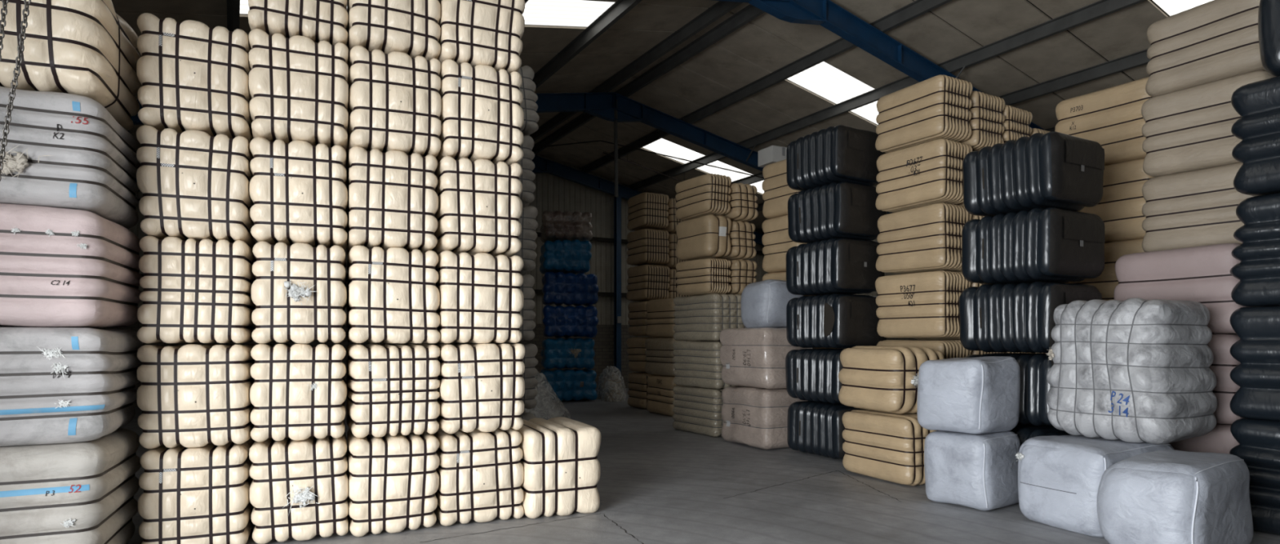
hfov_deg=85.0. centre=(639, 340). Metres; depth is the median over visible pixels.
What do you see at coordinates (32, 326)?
wall
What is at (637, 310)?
bale
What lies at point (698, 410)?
bale
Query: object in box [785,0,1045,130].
rafter
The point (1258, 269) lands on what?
bale
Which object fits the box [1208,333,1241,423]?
bale
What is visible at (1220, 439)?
bale
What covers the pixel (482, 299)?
bale
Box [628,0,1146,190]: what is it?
purlin
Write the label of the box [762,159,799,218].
bale
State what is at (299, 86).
bale
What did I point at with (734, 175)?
window
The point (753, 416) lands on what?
bale
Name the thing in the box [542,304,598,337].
bale
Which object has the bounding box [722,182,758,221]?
bale
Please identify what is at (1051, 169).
bale
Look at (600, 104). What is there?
rafter
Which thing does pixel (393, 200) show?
bale
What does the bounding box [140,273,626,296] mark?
trim
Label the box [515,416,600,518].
bale
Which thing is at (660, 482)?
floor
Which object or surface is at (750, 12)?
purlin
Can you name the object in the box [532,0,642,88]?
purlin
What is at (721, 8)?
purlin
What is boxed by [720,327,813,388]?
bale
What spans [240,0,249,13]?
window
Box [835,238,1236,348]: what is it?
wall
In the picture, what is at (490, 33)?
bale
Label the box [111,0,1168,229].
ceiling
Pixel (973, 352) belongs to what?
bale
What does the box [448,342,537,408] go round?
bale
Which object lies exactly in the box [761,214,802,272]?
bale
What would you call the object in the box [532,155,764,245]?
rafter
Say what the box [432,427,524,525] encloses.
bale
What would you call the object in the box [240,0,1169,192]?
ceiling
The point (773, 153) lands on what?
carton
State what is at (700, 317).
bale
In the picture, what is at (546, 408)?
plastic sheeting
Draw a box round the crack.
[604,513,644,543]
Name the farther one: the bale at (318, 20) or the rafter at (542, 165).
the rafter at (542, 165)
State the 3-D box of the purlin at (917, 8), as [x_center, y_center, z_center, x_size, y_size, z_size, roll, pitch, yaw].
[3.919,-5.540,12.843,0.150,0.200,23.250,0,0,-30]
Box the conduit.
[603,151,681,181]
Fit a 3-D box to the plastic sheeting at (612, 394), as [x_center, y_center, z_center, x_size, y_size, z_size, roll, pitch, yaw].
[-0.718,1.374,18.743,0.651,0.452,0.746,0,0,0]
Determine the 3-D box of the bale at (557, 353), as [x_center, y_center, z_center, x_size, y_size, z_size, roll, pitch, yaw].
[-1.944,0.333,18.797,1.438,0.842,1.210,0,0,-8]
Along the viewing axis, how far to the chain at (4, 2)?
3.70 m
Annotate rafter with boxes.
[131,92,615,124]
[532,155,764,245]
[612,92,893,213]
[714,0,791,21]
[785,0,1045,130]
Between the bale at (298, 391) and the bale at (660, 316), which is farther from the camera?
the bale at (660, 316)
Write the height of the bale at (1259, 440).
0.942 m
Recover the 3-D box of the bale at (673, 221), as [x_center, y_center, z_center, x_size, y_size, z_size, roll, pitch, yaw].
[0.834,-3.024,17.170,0.737,0.826,0.913,0,0,-30]
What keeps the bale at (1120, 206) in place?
on the bale at (1106, 282)
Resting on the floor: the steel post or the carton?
the steel post
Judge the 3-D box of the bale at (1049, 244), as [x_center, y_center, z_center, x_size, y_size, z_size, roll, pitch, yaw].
[4.141,-0.977,7.424,1.038,0.730,1.123,0,0,-30]
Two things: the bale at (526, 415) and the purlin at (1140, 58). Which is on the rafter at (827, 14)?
the purlin at (1140, 58)
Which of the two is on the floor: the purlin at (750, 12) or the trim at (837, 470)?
the trim at (837, 470)
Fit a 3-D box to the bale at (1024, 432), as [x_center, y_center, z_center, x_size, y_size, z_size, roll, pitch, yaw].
[4.151,1.232,7.404,1.027,0.731,1.112,0,0,-31]
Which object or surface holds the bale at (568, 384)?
on the floor
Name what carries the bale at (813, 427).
on the floor
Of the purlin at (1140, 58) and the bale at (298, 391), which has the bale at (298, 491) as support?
the bale at (298, 391)
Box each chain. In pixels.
[0,0,8,61]
[0,0,31,181]
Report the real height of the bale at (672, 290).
0.825 m
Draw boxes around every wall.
[31,326,98,328]
[98,153,768,407]
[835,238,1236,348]
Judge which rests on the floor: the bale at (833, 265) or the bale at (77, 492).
the bale at (77, 492)
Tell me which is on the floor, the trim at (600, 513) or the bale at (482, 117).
the trim at (600, 513)
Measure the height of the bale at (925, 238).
0.804 m
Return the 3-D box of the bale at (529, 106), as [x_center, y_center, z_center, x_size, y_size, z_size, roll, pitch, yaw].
[-1.787,-2.799,8.275,0.998,0.795,1.028,0,0,-24]
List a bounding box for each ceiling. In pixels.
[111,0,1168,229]
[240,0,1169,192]
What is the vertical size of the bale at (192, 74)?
0.817 m
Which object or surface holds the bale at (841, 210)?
on the bale at (833, 265)
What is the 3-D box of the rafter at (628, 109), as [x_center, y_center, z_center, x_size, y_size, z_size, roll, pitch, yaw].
[3.807,-4.663,19.044,10.250,2.354,0.160,0,0,-30]
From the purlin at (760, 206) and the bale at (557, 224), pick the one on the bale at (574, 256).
the bale at (557, 224)
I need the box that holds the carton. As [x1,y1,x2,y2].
[758,145,786,167]
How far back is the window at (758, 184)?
21.81 m
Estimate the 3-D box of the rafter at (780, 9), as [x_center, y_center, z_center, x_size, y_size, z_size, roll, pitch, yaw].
[-2.030,-4.663,8.701,10.250,2.354,0.160,0,0,-30]
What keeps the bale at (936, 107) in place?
on the bale at (931, 172)
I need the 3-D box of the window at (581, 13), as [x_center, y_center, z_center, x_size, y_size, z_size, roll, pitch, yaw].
[-1.416,-5.486,11.639,1.830,0.364,1.100,0,0,-30]
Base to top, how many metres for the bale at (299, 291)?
0.797 m
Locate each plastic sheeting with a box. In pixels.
[524,368,570,419]
[595,365,626,399]
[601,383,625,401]
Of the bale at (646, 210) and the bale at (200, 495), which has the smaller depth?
the bale at (200, 495)
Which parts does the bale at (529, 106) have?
cord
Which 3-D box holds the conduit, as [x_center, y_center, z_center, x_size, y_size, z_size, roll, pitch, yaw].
[1.014,-5.056,21.306,4.805,1.122,0.028,0,0,-30]
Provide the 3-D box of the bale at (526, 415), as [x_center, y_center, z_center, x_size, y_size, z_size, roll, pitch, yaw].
[-1.774,1.203,8.283,0.949,0.791,0.985,0,0,-24]
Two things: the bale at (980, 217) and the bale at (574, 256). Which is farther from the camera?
the bale at (574, 256)
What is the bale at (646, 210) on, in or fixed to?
on the bale at (644, 246)
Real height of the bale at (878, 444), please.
0.772 m
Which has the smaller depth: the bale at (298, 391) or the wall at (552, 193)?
the bale at (298, 391)
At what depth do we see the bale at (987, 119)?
8.88 m
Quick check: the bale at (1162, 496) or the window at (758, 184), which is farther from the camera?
the window at (758, 184)
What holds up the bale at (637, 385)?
on the floor
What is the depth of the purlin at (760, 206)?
23.36 m
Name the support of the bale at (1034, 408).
on the bale at (1024, 432)
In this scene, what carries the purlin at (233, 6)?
on the rafter at (600, 104)
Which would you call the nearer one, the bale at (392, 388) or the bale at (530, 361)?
the bale at (392, 388)
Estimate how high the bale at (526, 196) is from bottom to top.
0.795 m
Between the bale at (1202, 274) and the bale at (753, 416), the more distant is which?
the bale at (753, 416)
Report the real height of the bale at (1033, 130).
0.708 m
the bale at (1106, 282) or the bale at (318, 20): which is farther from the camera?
the bale at (1106, 282)
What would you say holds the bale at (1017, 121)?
on the bale
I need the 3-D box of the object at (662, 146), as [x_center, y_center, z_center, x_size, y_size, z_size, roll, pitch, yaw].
[0.820,-5.503,20.001,1.850,0.368,1.100,0,0,-30]
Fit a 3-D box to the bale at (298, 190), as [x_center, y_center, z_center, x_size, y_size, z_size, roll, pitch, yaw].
[-2.885,-1.185,5.959,0.706,0.807,1.117,0,0,-24]
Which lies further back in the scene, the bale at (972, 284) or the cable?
the cable
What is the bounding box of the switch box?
[617,315,621,323]
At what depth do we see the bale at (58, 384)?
4.44 m
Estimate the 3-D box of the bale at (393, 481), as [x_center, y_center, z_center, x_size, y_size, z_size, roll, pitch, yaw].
[-2.233,1.200,6.263,0.718,0.797,1.150,0,0,-24]
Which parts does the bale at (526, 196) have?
cord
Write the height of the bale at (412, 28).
0.797 m
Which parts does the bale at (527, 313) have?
cord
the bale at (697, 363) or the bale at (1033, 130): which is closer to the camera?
the bale at (1033, 130)
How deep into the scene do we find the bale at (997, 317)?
7.09 m
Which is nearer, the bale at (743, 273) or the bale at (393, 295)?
the bale at (393, 295)
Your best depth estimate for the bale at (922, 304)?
8.72 m
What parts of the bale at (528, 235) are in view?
cord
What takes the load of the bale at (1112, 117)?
on the bale at (1120, 206)
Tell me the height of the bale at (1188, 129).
0.837 m
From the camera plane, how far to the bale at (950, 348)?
8.61 m
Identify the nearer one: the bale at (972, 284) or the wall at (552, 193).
the bale at (972, 284)
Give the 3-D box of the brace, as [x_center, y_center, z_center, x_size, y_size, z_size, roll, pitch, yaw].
[3.490,-5.083,15.416,1.886,0.750,6.870,0,0,-30]
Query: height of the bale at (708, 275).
0.617 m
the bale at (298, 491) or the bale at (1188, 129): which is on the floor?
the bale at (298, 491)
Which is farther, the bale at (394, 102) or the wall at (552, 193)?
the wall at (552, 193)
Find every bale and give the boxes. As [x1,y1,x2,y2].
[0,0,141,130]
[0,86,138,228]
[0,203,142,327]
[0,326,143,446]
[0,427,141,543]
[136,13,253,143]
[136,124,255,249]
[136,343,256,448]
[137,235,256,343]
[137,437,254,543]
[248,0,348,45]
[248,28,348,155]
[248,137,347,249]
[248,431,347,543]
[249,343,346,441]
[250,240,346,343]
[346,0,440,65]
[346,45,440,165]
[346,146,438,255]
[346,244,440,342]
[346,342,439,437]
[346,428,439,536]
[431,155,522,257]
[432,343,524,433]
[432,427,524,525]
[435,58,524,164]
[435,250,524,342]
[437,0,524,73]
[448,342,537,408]
[507,205,537,273]
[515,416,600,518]
[516,135,535,207]
[518,65,539,136]
[519,274,535,341]
[520,409,535,420]
[539,239,591,274]
[540,210,592,242]
[540,337,595,368]
[540,368,597,401]
[542,271,599,306]
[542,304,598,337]
[626,191,668,231]
[626,228,669,265]
[626,264,670,301]
[626,337,649,372]
[626,372,650,408]
[627,300,647,336]
[644,337,700,376]
[645,297,675,337]
[646,374,682,416]
[657,233,687,269]
[660,198,684,234]
[667,268,689,298]
[672,341,739,388]
[672,385,724,436]
[673,293,746,341]
[675,173,731,220]
[675,213,731,260]
[675,257,731,295]
[717,220,756,260]
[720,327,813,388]
[721,386,808,448]
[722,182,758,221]
[724,258,757,294]
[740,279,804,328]
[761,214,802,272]
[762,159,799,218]
[762,271,808,296]
[785,347,844,403]
[786,124,885,191]
[786,237,884,295]
[786,293,886,347]
[786,400,867,458]
[787,182,887,243]
[838,345,944,413]
[841,408,937,485]
[875,74,973,152]
[875,138,972,212]
[875,202,972,274]
[875,270,971,337]
[876,339,971,358]
[914,282,982,340]
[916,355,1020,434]
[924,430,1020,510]
[951,214,983,271]
[959,280,1102,352]
[960,90,1004,151]
[961,207,1105,284]
[962,131,1104,216]
[964,352,1053,425]
[970,350,1004,354]
[1001,104,1032,142]
[1009,422,1072,445]
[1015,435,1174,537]
[1030,128,1049,136]
[1046,297,1217,444]
[1054,76,1151,165]
[1066,238,1145,300]
[1078,158,1154,242]
[1097,449,1253,543]
[1113,242,1259,333]
[1141,70,1274,177]
[1142,162,1253,252]
[1145,0,1266,97]
[1168,422,1239,453]
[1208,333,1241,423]
[1229,306,1279,420]
[1229,417,1279,535]
[1230,192,1279,306]
[1231,75,1279,196]
[1257,0,1279,76]
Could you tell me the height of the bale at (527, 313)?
0.791 m
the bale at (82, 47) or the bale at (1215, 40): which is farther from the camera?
the bale at (1215, 40)
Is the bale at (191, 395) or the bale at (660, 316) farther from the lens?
the bale at (660, 316)
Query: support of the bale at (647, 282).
on the bale at (637, 310)
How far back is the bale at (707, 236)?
11.85 m
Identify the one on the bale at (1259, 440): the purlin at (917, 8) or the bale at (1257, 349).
the bale at (1257, 349)
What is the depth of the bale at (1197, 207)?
6.99 m
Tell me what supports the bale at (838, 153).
on the bale at (841, 210)
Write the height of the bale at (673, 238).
0.824 m
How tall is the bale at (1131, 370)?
1.237 m
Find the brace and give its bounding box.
[746,66,965,161]
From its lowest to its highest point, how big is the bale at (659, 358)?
0.827 m
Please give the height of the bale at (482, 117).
0.817 m
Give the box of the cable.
[533,139,764,177]
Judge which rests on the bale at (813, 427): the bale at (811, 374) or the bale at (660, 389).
the bale at (811, 374)
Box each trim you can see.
[137,198,764,254]
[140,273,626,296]
[421,512,601,542]
[724,470,836,497]
[837,470,900,501]
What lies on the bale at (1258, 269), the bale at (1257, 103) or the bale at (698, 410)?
the bale at (1257, 103)
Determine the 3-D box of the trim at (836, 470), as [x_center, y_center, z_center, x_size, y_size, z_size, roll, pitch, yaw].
[1.641,1.599,7.865,1.589,0.001,1.523,0,0,0]
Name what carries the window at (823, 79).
attached to the ceiling at (750, 52)
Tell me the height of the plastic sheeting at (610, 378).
0.914 m
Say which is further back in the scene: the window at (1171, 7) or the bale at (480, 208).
the window at (1171, 7)
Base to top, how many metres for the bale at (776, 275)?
0.917 m
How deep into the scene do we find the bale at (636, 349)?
16.57 m
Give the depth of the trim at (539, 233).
23.13 m
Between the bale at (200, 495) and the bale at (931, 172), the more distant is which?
the bale at (931, 172)
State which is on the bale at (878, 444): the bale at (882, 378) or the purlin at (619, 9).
the bale at (882, 378)
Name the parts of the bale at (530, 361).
cord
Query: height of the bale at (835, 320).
0.737 m
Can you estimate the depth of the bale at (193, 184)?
5.20 m
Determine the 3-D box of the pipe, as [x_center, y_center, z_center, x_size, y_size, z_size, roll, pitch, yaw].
[-0.568,-4.550,16.490,0.106,2.301,0.090,0,0,0]
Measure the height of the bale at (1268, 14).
0.838 m
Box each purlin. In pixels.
[226,0,239,31]
[529,0,742,141]
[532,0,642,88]
[532,4,764,154]
[578,0,952,173]
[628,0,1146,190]
[730,48,1150,184]
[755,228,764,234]
[756,126,1055,211]
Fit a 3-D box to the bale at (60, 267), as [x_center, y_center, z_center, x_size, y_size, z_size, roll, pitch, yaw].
[-4.183,-0.475,4.805,1.150,0.767,1.240,0,0,-24]
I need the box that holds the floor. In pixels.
[119,387,1279,543]
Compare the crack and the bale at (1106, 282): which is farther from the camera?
the bale at (1106, 282)
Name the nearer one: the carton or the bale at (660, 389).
the carton
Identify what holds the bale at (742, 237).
on the bale at (743, 273)
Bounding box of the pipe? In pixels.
[613,98,617,197]
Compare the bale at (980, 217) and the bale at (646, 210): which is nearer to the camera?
the bale at (980, 217)
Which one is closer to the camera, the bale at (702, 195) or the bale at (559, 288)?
the bale at (702, 195)
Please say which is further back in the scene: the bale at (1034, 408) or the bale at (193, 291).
the bale at (1034, 408)
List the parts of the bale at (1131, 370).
cord, cord, cord, cord, cord, cord, cord, cord, cord, cord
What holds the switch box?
attached to the steel post
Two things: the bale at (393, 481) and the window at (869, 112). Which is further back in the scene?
the window at (869, 112)
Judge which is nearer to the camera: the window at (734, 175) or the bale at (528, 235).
the bale at (528, 235)
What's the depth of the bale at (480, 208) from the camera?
6.05 m
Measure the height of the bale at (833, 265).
0.740 m
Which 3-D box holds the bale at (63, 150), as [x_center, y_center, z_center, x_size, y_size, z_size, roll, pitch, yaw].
[-4.171,-1.230,4.761,1.120,0.737,1.323,0,0,-24]
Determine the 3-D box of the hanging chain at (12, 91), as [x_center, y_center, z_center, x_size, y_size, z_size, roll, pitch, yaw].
[-3.217,-1.388,3.600,0.217,1.210,0.029,0,0,0]
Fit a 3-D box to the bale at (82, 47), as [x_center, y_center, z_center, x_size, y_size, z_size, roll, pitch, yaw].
[-4.242,-2.030,4.804,1.188,0.857,1.296,0,0,-24]
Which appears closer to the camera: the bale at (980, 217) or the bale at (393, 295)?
the bale at (393, 295)
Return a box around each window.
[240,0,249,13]
[522,0,614,26]
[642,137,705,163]
[697,157,752,181]
[731,175,764,193]
[786,61,874,103]
[850,94,878,124]
[1152,0,1213,16]
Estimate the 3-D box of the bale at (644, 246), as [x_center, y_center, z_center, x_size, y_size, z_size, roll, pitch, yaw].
[0.188,-2.241,16.791,0.737,0.816,0.948,0,0,-31]
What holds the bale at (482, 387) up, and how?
on the bale at (481, 474)
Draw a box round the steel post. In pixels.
[613,195,621,381]

